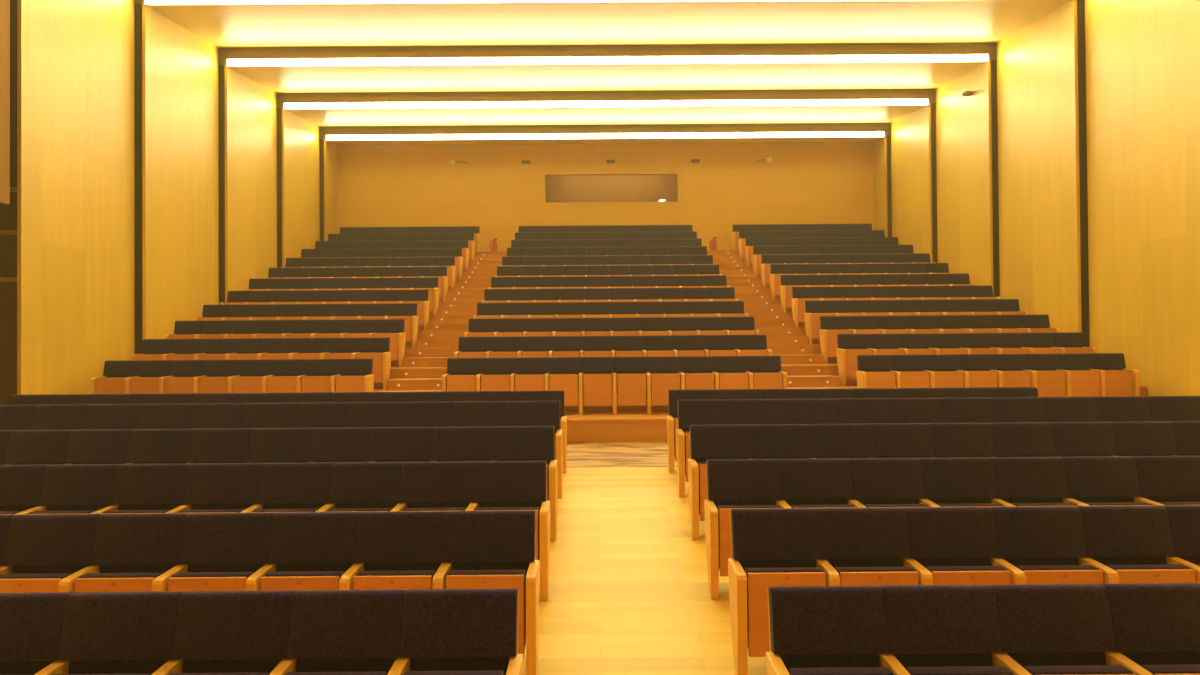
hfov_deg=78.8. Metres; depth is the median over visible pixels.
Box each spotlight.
[450,159,469,165]
[752,157,771,163]
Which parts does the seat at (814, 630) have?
backrest, armrest, armrest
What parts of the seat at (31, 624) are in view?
armrest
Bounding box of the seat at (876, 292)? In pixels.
[867,286,898,299]
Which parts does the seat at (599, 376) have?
seat, armrest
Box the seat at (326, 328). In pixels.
[315,320,346,337]
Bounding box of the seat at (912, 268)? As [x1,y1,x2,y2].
[904,263,932,273]
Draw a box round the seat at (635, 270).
[630,265,654,275]
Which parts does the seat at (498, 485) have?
seat, backrest, armrest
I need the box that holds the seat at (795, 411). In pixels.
[782,399,836,423]
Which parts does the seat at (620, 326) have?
seat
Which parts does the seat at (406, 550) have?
seat, armrest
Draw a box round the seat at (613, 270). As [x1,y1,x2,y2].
[608,265,631,275]
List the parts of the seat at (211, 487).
seat, armrest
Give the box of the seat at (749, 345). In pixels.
[736,335,771,355]
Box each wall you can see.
[0,0,9,203]
[17,0,134,394]
[142,2,218,353]
[225,64,276,301]
[282,107,319,266]
[324,139,336,240]
[337,142,873,251]
[873,135,887,236]
[891,103,932,262]
[936,59,993,296]
[997,0,1081,331]
[1085,0,1199,395]
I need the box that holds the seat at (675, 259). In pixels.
[671,255,693,264]
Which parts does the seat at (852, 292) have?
seat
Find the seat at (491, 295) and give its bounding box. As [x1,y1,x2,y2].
[481,289,509,302]
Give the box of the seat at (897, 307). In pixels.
[885,300,919,315]
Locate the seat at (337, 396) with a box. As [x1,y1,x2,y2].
[333,392,379,401]
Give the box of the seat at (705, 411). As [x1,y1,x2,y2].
[676,399,730,497]
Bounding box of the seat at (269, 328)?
[257,320,290,337]
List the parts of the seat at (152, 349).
armrest, seat, armrest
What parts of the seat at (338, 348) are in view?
seat, armrest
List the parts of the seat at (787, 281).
armrest, seat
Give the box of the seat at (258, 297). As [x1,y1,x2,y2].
[249,291,277,304]
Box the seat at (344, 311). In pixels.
[334,304,363,319]
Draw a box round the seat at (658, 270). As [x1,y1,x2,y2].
[653,265,676,275]
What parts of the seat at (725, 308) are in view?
seat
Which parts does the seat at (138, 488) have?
seat, armrest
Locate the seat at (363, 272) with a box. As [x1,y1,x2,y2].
[356,267,379,277]
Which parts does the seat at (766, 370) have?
seat, armrest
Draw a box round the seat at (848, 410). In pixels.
[834,398,888,423]
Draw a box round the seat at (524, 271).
[519,266,542,276]
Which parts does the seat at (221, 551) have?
seat, armrest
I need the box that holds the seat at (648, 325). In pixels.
[640,317,671,335]
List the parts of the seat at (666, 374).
seat, armrest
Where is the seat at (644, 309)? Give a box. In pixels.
[637,302,666,316]
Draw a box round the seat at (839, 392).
[807,388,853,398]
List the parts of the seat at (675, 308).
seat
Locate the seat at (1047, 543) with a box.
[991,506,1118,583]
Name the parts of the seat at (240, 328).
seat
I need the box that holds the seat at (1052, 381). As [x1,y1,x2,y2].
[1024,354,1070,396]
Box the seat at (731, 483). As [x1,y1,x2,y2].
[704,459,791,598]
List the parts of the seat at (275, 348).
seat, armrest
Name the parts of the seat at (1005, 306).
seat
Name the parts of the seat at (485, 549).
seat, backrest, armrest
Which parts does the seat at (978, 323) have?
seat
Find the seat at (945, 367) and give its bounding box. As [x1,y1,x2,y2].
[924,354,968,387]
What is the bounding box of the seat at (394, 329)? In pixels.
[374,319,405,366]
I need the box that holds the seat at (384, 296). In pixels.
[376,290,402,303]
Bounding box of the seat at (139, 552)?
[75,513,188,591]
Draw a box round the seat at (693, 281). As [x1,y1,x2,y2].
[679,275,705,287]
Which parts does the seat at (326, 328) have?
seat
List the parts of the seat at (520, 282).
seat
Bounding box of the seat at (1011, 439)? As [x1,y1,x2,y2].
[991,422,1057,456]
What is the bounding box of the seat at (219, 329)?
[199,320,232,338]
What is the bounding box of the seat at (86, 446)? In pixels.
[66,429,132,463]
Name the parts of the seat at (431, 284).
seat, armrest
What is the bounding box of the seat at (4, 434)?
[0,430,11,464]
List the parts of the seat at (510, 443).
seat, armrest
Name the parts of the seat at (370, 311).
seat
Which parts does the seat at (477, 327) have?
seat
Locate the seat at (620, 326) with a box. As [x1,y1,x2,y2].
[612,317,642,335]
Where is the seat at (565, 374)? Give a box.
[547,357,582,414]
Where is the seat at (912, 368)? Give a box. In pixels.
[891,355,934,387]
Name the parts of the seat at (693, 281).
seat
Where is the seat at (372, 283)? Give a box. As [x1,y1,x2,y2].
[366,278,390,289]
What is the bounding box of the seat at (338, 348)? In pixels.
[325,338,359,358]
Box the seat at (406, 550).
[353,511,451,589]
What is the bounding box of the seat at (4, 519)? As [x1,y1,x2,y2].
[0,514,14,573]
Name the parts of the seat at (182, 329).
seat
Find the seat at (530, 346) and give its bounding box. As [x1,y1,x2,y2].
[520,336,552,357]
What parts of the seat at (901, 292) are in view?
seat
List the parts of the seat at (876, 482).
armrest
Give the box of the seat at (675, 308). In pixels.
[664,301,693,316]
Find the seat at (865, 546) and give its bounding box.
[817,507,932,585]
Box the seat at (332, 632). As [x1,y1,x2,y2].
[286,589,409,674]
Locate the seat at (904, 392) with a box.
[899,388,945,397]
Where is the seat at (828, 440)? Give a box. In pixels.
[810,423,875,458]
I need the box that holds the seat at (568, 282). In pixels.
[562,276,586,288]
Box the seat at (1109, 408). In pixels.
[1095,396,1150,421]
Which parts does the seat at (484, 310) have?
seat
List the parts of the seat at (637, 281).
seat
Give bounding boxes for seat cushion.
[0,511,21,513]
[0,573,71,578]
[28,510,95,513]
[52,673,149,674]
[79,573,162,578]
[103,510,169,512]
[169,672,267,674]
[171,572,253,577]
[177,509,243,512]
[252,509,317,511]
[263,571,343,579]
[286,671,385,674]
[327,508,391,511]
[355,570,434,580]
[401,508,464,510]
[404,670,503,674]
[447,570,525,644]
[476,507,538,559]
[674,418,674,450]
[685,431,689,476]
[698,462,705,514]
[717,505,780,569]
[745,567,823,633]
[789,667,892,674]
[791,504,854,507]
[835,566,915,575]
[864,504,929,507]
[907,666,1012,674]
[925,566,1006,572]
[937,503,1003,506]
[1011,503,1077,505]
[1016,565,1098,571]
[1024,665,1132,674]
[1034,370,1063,370]
[1085,502,1151,505]
[1106,564,1190,570]
[1141,664,1199,674]
[1158,502,1199,504]
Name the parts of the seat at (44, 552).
seat, armrest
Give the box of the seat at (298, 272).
[288,267,313,277]
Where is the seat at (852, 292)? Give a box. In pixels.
[843,286,873,299]
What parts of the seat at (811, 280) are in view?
seat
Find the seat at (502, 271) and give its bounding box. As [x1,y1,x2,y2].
[494,266,519,276]
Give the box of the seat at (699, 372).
[681,356,718,389]
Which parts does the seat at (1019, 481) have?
armrest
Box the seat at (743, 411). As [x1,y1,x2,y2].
[730,399,783,424]
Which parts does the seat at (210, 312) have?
seat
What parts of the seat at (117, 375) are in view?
armrest, seat, armrest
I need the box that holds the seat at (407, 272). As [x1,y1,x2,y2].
[401,267,424,277]
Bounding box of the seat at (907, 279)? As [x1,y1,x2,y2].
[898,274,928,285]
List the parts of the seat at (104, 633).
armrest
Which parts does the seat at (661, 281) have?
seat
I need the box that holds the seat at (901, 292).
[892,286,924,299]
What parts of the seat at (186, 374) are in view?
seat, armrest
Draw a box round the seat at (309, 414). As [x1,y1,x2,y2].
[296,402,350,427]
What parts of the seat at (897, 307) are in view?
seat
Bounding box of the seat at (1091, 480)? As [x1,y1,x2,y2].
[1062,456,1163,505]
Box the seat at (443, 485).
[401,461,478,510]
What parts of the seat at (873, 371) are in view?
armrest, seat, armrest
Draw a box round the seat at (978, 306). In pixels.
[965,299,1000,314]
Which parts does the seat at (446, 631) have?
armrest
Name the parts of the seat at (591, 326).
seat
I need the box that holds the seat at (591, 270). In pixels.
[586,265,609,275]
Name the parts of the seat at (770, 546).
armrest, seat, armrest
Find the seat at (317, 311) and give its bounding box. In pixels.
[307,304,336,319]
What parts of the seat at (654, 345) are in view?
seat, armrest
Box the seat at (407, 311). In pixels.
[389,303,417,347]
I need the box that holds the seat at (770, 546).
[728,508,839,674]
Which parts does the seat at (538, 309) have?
seat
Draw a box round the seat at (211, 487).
[177,463,262,512]
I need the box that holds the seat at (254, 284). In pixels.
[242,278,272,290]
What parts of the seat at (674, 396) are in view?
armrest, seat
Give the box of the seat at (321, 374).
[302,359,339,392]
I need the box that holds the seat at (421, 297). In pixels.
[402,290,429,329]
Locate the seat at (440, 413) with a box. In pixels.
[402,401,455,426]
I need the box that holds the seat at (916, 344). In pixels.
[899,333,939,354]
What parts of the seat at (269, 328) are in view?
seat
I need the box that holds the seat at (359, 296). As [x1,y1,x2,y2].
[351,290,377,303]
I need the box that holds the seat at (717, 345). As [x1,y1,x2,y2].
[705,335,740,355]
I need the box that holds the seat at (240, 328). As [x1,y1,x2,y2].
[228,320,261,338]
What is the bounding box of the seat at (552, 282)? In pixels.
[538,276,562,288]
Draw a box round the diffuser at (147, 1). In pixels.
[146,0,755,3]
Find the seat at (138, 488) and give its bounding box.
[101,463,190,513]
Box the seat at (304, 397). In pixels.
[286,392,333,402]
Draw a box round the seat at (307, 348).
[293,338,328,358]
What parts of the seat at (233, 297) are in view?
seat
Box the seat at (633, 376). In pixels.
[614,357,650,413]
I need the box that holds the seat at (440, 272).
[424,266,447,300]
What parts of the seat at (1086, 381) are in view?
seat, armrest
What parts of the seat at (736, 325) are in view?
seat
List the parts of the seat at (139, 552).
seat, armrest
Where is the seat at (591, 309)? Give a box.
[584,302,611,317]
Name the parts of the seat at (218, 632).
armrest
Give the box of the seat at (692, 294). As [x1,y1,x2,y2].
[685,288,712,300]
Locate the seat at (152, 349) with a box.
[130,339,174,359]
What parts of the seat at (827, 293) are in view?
seat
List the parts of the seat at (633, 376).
seat, armrest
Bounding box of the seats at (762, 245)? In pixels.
[280,224,935,288]
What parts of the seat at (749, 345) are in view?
seat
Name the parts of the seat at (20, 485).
armrest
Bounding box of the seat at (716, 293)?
[710,287,738,300]
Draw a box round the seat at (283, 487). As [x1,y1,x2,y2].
[250,462,334,512]
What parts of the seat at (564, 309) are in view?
seat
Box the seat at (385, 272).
[379,267,401,277]
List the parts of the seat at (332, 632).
armrest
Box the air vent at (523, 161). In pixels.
[522,160,529,163]
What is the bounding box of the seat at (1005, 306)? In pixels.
[992,299,1028,314]
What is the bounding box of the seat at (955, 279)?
[945,274,976,285]
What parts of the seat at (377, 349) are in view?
seat, armrest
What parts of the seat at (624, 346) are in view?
seat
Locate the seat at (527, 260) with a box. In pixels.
[523,256,544,265]
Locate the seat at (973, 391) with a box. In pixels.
[945,387,991,397]
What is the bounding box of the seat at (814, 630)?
[766,586,909,674]
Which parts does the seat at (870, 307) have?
seat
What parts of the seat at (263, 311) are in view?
seat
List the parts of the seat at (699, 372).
seat, armrest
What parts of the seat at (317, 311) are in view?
seat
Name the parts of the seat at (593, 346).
seat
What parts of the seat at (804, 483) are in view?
armrest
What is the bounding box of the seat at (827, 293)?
[818,287,848,299]
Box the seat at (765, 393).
[761,389,807,398]
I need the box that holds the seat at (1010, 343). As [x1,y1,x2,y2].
[991,333,1033,353]
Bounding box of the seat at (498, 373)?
[480,358,515,390]
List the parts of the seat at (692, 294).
seat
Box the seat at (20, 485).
[0,465,46,514]
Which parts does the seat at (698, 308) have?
seat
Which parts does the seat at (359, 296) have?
seat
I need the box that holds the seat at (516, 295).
[509,289,535,302]
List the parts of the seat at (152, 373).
seat, armrest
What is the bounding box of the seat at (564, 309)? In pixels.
[557,302,584,317]
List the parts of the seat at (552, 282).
seat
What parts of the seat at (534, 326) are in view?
seat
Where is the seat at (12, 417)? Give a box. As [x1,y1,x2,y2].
[0,405,35,429]
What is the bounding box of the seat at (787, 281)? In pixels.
[780,275,809,311]
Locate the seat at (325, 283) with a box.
[318,278,343,289]
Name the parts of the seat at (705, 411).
armrest, seat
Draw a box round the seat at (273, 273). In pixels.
[262,268,290,278]
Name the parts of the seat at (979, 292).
seat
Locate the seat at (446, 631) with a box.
[402,588,522,674]
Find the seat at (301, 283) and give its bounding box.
[294,278,319,289]
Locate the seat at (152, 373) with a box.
[131,360,172,393]
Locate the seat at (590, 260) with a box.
[586,256,607,264]
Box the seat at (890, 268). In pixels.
[881,263,909,273]
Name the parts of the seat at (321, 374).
seat, armrest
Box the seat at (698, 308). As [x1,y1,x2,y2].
[690,301,720,316]
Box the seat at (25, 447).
[5,430,71,464]
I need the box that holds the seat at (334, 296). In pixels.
[326,290,352,303]
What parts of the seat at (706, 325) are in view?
seat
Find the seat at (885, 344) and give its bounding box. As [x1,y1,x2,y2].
[868,334,907,354]
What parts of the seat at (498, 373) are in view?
seat, armrest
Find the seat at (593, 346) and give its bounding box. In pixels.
[582,336,614,356]
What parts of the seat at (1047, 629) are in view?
seat, armrest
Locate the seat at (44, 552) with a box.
[0,514,100,592]
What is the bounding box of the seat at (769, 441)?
[750,424,815,458]
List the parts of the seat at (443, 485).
armrest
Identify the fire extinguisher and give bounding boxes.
[490,239,497,250]
[710,238,716,249]
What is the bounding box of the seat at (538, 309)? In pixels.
[530,302,558,317]
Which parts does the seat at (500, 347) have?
seat, armrest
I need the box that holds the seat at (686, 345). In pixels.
[674,335,708,356]
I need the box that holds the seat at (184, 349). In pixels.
[167,339,205,359]
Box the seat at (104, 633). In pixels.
[52,591,183,674]
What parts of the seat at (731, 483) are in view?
armrest, seat, armrest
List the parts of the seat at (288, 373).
seat, armrest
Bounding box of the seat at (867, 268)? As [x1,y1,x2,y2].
[860,263,887,273]
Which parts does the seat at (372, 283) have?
seat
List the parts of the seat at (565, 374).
seat, armrest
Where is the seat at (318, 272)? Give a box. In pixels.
[311,267,335,277]
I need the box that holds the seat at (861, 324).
[849,316,884,333]
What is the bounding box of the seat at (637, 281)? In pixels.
[632,276,657,287]
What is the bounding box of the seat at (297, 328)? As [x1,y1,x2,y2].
[286,320,317,337]
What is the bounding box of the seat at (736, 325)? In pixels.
[726,317,758,334]
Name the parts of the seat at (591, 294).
seat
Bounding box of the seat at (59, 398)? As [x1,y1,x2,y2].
[54,394,102,403]
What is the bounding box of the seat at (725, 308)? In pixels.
[717,301,747,316]
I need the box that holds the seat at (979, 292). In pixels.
[967,285,1000,298]
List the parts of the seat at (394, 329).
seat, armrest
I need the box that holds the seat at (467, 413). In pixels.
[454,401,507,426]
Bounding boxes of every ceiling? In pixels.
[148,0,1071,47]
[226,61,988,92]
[287,105,926,126]
[328,137,882,144]
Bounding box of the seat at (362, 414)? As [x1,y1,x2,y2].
[349,402,402,426]
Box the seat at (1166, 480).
[1132,456,1199,504]
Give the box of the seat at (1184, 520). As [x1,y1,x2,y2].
[1162,505,1199,565]
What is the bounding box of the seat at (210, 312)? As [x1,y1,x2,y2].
[194,305,229,320]
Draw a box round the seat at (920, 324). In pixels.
[906,315,943,333]
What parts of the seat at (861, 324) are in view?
seat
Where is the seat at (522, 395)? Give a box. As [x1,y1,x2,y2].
[518,391,566,472]
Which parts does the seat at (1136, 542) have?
seat, armrest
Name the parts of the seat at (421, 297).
seat, armrest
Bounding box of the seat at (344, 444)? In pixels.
[310,427,375,461]
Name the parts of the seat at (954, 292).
seat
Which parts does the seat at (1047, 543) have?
seat, armrest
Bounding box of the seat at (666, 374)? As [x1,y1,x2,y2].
[647,356,684,405]
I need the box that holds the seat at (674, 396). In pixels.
[667,389,714,472]
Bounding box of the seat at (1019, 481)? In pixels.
[990,457,1089,506]
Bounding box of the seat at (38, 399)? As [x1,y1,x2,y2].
[8,394,56,404]
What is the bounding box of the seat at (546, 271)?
[541,266,564,276]
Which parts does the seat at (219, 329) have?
seat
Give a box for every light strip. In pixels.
[144,0,1004,5]
[226,54,988,66]
[283,98,928,109]
[325,131,884,140]
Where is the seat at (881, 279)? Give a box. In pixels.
[875,274,904,285]
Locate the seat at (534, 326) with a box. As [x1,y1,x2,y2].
[526,318,555,335]
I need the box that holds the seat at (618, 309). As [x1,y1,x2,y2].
[611,302,639,317]
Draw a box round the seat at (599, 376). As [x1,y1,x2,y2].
[581,357,616,413]
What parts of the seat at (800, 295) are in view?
armrest, seat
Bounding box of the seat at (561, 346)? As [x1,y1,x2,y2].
[551,336,583,356]
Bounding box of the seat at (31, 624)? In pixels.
[0,592,72,674]
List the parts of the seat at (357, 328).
seat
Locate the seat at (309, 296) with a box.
[300,290,327,303]
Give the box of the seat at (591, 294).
[585,288,610,301]
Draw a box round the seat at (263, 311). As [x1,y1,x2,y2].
[253,304,283,319]
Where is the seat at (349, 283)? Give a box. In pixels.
[342,278,366,289]
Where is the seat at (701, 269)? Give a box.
[697,265,721,274]
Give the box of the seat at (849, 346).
[836,334,876,385]
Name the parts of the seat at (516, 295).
seat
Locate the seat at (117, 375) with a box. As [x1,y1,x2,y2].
[91,360,139,393]
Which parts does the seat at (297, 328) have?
seat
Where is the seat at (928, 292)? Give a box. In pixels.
[917,286,949,299]
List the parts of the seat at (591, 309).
seat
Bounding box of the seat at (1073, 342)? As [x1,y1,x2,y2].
[1053,332,1096,353]
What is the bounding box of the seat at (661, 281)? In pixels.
[656,276,681,287]
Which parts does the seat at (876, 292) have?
seat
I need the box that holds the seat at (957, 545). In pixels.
[904,507,1025,584]
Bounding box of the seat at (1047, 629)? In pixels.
[991,584,1152,674]
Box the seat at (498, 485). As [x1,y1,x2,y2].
[474,461,549,599]
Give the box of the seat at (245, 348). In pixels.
[230,338,266,359]
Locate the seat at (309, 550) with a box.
[260,512,363,590]
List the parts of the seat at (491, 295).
seat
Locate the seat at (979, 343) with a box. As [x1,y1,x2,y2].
[960,333,1001,353]
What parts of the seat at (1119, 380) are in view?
seat, armrest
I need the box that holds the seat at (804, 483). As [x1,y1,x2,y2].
[778,458,866,507]
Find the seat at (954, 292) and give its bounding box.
[942,286,975,299]
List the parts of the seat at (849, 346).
armrest, seat, armrest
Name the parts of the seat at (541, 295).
seat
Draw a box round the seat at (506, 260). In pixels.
[500,256,523,265]
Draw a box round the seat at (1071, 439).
[1050,422,1116,456]
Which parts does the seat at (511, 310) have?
seat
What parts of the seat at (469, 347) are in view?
armrest, seat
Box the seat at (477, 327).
[464,318,497,336]
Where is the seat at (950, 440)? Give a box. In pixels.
[930,423,995,457]
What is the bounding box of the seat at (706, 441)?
[688,424,754,539]
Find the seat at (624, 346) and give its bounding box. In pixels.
[613,336,645,356]
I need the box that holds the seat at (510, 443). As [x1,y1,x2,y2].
[493,426,556,540]
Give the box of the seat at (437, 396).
[425,391,471,401]
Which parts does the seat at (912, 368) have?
seat, armrest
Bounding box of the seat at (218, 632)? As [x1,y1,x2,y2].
[169,590,296,674]
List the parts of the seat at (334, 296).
seat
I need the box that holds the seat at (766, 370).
[747,356,786,388]
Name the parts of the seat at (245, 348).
seat, armrest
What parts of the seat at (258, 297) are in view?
seat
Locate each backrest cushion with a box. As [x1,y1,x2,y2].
[92,513,188,572]
[103,360,138,376]
[137,360,171,376]
[141,339,173,353]
[170,360,204,376]
[172,339,204,353]
[174,321,203,333]
[180,512,274,572]
[202,305,229,316]
[203,320,232,333]
[203,339,234,353]
[204,360,238,376]
[227,291,252,301]
[231,320,260,333]
[234,338,266,353]
[237,359,272,375]
[249,278,272,288]
[260,320,289,333]
[265,338,296,352]
[269,512,361,572]
[271,359,305,375]
[296,338,327,352]
[304,359,338,375]
[317,320,346,332]
[327,338,358,352]
[338,359,372,375]
[346,319,375,332]
[358,337,389,352]
[375,319,404,332]
[390,303,417,315]
[403,290,428,300]
[414,277,438,287]
[424,266,446,275]
[446,510,534,584]
[447,358,480,374]
[459,337,489,351]
[468,318,496,331]
[474,461,546,540]
[477,303,503,314]
[480,358,513,374]
[493,426,553,492]
[507,401,559,457]
[518,391,563,429]
[547,357,580,392]
[581,357,613,373]
[582,336,612,350]
[583,318,611,330]
[614,357,647,373]
[640,317,668,330]
[647,356,680,373]
[668,389,714,417]
[674,335,704,349]
[678,399,730,433]
[681,356,714,372]
[690,424,751,463]
[697,317,725,330]
[705,335,735,349]
[707,459,780,506]
[714,356,747,372]
[726,317,754,329]
[731,508,821,570]
[736,335,766,349]
[747,356,780,372]
[770,264,793,273]
[781,275,804,285]
[792,287,817,297]
[805,275,828,284]
[805,300,832,312]
[817,507,909,568]
[818,287,842,297]
[820,316,849,329]
[832,300,859,312]
[837,334,869,348]
[843,286,867,297]
[849,316,878,329]
[857,355,892,371]
[859,300,886,312]
[867,286,892,297]
[868,334,899,348]
[878,316,906,328]
[885,300,912,311]
[891,355,925,370]
[892,286,917,297]
[899,333,930,348]
[904,507,998,566]
[906,315,935,328]
[912,300,939,311]
[917,286,942,296]
[922,274,945,283]
[924,354,958,370]
[930,333,961,347]
[934,315,964,328]
[939,299,966,311]
[942,286,967,296]
[945,274,969,283]
[957,354,992,370]
[960,333,992,347]
[963,315,992,328]
[965,299,992,311]
[967,285,992,296]
[991,315,1021,327]
[991,333,1023,347]
[991,354,1025,370]
[991,506,1086,566]
[992,299,1019,311]
[1020,314,1049,327]
[1022,333,1053,347]
[1024,354,1058,369]
[1053,332,1084,346]
[1057,353,1092,369]
[1076,505,1174,565]
[1090,353,1125,369]
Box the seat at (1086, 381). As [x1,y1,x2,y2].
[1057,353,1104,396]
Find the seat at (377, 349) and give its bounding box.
[356,337,390,389]
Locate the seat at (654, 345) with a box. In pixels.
[643,335,677,356]
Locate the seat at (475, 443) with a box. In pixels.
[432,426,496,461]
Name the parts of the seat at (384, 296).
seat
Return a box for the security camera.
[962,91,972,95]
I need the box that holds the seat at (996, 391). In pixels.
[990,387,1037,396]
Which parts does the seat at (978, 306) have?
seat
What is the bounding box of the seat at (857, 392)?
[852,388,899,397]
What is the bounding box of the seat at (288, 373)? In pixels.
[267,359,306,392]
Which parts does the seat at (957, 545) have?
seat, armrest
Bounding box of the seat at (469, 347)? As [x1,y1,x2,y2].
[454,337,490,357]
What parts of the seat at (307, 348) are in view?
seat, armrest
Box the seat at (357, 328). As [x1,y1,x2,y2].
[344,319,375,337]
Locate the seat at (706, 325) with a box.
[697,317,729,334]
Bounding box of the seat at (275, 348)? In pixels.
[262,338,297,358]
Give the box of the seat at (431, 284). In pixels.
[414,277,438,314]
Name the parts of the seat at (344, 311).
seat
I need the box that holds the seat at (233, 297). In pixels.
[219,291,252,304]
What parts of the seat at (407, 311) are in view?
seat, armrest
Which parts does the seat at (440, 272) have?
seat, armrest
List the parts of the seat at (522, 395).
armrest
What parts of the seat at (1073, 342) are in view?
seat, armrest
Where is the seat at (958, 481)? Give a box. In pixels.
[920,457,1016,506]
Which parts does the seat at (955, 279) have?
seat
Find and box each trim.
[0,0,16,404]
[0,230,16,234]
[0,277,16,281]
[10,187,16,191]
[134,0,143,3]
[134,4,141,353]
[218,43,996,64]
[218,65,224,303]
[277,89,935,106]
[277,107,281,267]
[319,123,890,138]
[319,139,323,240]
[887,135,891,236]
[931,103,937,262]
[991,60,999,296]
[1077,0,1089,346]
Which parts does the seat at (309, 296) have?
seat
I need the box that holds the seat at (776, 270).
[770,264,797,298]
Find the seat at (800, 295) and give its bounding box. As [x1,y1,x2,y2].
[791,287,822,327]
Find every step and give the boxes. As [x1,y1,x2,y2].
[388,378,441,389]
[403,357,453,366]
[416,339,458,347]
[428,322,468,329]
[438,308,476,314]
[447,295,484,300]
[455,283,490,288]
[462,273,496,277]
[469,264,501,267]
[475,255,506,259]
[707,254,738,257]
[713,262,745,266]
[719,271,753,275]
[727,281,761,286]
[735,293,771,298]
[744,305,781,312]
[754,320,793,327]
[766,336,807,344]
[772,354,822,364]
[787,375,840,386]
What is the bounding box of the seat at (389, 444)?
[371,427,436,461]
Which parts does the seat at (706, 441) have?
armrest, seat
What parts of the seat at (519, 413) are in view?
armrest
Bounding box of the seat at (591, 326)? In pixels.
[583,318,613,335]
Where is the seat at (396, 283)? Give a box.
[390,277,414,289]
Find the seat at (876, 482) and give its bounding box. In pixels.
[848,458,940,507]
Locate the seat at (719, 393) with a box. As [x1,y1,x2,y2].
[715,389,760,398]
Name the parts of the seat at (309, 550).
seat, armrest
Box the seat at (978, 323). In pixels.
[963,315,1001,332]
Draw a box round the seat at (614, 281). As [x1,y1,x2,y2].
[609,276,633,287]
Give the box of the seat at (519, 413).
[507,401,562,498]
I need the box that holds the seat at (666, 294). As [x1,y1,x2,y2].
[660,288,687,301]
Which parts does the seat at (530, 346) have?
seat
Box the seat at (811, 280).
[805,275,833,286]
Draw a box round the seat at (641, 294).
[635,288,661,301]
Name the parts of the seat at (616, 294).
seat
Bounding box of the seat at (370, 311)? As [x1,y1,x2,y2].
[362,304,389,318]
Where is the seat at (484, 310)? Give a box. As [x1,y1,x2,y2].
[473,303,503,318]
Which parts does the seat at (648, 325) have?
seat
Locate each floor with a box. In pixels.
[90,385,1146,412]
[373,364,856,388]
[390,345,836,366]
[405,328,819,347]
[418,312,804,329]
[429,299,791,314]
[439,287,780,300]
[448,276,769,288]
[455,266,760,277]
[462,258,752,268]
[469,250,744,259]
[523,441,766,674]
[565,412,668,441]
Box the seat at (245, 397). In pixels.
[240,393,286,402]
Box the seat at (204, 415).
[191,403,245,428]
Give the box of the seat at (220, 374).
[199,360,239,392]
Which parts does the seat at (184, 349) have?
seat, armrest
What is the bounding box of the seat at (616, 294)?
[610,288,636,301]
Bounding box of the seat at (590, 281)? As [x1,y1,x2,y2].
[585,276,609,287]
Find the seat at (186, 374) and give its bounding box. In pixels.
[165,360,206,393]
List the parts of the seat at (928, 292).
seat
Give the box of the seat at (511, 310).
[504,303,531,317]
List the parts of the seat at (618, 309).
seat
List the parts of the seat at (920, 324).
seat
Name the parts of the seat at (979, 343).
seat, armrest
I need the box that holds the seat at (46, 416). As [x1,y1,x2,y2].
[32,404,89,429]
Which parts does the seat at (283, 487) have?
armrest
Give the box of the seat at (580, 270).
[564,265,586,275]
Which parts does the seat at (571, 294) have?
seat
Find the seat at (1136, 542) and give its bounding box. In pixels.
[1076,505,1199,583]
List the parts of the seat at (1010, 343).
seat, armrest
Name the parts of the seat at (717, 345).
seat, armrest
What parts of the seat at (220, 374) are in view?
seat, armrest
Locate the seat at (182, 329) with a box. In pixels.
[164,321,203,338]
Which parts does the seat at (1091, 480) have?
seat, armrest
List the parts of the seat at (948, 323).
seat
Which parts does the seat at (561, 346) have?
seat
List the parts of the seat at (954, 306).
seat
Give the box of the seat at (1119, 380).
[1090,353,1138,395]
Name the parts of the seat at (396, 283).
seat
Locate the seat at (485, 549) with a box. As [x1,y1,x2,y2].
[446,510,539,674]
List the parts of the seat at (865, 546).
seat, armrest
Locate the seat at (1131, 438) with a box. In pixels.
[1111,421,1178,455]
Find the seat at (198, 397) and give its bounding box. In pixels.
[194,393,240,402]
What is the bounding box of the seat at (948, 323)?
[934,315,972,332]
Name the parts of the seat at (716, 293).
seat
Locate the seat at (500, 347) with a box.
[489,336,521,357]
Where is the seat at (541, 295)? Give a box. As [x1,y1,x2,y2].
[535,289,560,301]
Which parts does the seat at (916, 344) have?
seat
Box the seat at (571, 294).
[560,288,585,301]
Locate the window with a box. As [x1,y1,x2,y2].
[544,173,678,203]
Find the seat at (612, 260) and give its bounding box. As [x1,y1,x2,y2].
[608,256,628,264]
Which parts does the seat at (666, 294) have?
seat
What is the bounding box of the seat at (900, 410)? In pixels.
[886,398,941,422]
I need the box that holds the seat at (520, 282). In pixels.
[515,277,538,288]
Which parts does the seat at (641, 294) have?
seat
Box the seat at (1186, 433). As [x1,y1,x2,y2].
[1170,421,1199,455]
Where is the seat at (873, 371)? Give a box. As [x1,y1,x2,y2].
[856,355,900,387]
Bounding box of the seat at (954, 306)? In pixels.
[939,299,973,314]
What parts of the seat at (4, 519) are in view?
armrest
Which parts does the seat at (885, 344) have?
seat, armrest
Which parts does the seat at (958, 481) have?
seat, armrest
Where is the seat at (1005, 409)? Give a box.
[990,397,1046,422]
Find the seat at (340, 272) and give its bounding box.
[333,267,357,277]
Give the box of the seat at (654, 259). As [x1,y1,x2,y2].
[650,255,672,264]
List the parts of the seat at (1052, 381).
seat, armrest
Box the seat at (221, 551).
[168,512,275,591]
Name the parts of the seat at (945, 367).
seat, armrest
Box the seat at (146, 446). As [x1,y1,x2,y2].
[127,429,191,463]
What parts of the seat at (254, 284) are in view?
seat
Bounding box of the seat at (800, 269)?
[793,264,819,274]
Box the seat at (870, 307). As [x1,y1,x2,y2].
[859,300,892,315]
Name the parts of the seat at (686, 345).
seat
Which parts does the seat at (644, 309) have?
seat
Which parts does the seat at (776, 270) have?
armrest, seat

